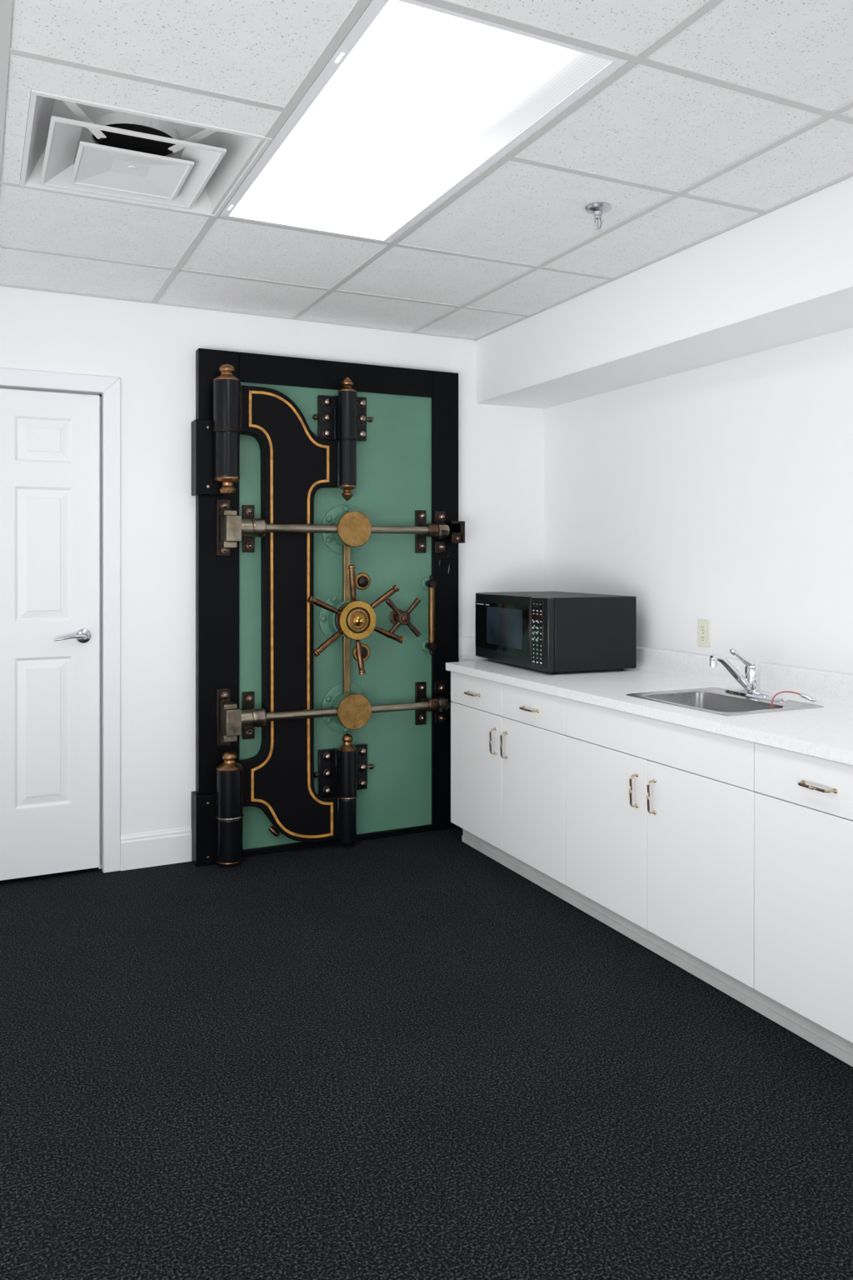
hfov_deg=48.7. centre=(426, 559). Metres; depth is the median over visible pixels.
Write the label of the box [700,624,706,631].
receptacle
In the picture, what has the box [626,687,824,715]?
sink
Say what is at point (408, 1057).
floor
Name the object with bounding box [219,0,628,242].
ceiling light
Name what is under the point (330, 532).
door
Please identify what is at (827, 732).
countertop
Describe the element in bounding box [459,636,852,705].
backsplash
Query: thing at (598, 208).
sprinkler head
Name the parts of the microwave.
glass panel, door, control panel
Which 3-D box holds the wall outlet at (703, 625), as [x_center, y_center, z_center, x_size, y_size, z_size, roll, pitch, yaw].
[1.139,0.302,3.873,0.009,0.113,0.074,0,0,-26]
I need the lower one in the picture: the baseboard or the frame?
the baseboard
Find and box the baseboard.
[120,826,191,870]
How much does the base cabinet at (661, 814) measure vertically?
0.810 m
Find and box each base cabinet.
[450,671,580,908]
[566,698,770,1018]
[755,742,852,1066]
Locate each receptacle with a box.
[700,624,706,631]
[700,635,706,641]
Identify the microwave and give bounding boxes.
[475,591,636,674]
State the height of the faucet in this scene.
0.168 m
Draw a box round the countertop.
[445,636,852,764]
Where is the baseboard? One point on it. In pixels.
(147, 849)
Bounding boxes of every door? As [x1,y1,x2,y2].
[0,367,120,880]
[191,348,464,866]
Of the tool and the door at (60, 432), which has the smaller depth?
the tool
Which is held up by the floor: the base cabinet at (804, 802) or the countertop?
the base cabinet at (804, 802)
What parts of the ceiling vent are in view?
panel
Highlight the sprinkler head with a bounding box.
[585,201,611,233]
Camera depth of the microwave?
4.05 m
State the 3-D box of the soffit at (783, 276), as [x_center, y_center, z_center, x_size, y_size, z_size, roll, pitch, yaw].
[1.583,-1.031,2.492,0.405,0.476,5.300,0,0,-26]
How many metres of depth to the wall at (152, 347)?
4.14 m
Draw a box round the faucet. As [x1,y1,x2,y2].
[710,648,787,701]
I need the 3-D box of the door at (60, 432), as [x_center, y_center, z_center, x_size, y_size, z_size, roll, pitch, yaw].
[-1.772,0.276,3.853,0.988,2.110,0.163,0,0,-26]
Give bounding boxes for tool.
[770,690,816,709]
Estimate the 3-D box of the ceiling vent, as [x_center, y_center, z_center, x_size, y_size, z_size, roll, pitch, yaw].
[-0.810,-1.234,2.651,0.590,0.250,0.630,0,0,-26]
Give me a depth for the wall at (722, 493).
3.80 m
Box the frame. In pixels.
[20,89,39,178]
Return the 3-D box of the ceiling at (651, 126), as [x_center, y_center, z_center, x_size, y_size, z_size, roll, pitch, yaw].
[-0.491,-1.126,1.496,4.191,0.016,5.296,0,0,-26]
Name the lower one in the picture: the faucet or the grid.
the faucet
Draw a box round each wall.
[0,285,544,834]
[544,327,852,674]
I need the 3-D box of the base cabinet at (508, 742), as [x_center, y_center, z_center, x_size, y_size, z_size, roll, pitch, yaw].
[0.614,0.926,4.135,0.720,0.810,0.956,0,0,-26]
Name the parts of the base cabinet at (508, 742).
handle, drawer, door, handle, handle, handle, drawer, door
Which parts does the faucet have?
spout, lever, deck plate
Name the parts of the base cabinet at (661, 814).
door, handle, handle, drawer, door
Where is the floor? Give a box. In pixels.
[0,826,852,1279]
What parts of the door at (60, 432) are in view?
lever, handle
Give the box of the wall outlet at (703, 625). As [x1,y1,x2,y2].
[697,619,710,647]
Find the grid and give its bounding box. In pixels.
[0,0,852,340]
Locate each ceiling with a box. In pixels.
[0,0,852,338]
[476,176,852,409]
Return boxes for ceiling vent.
[20,89,272,217]

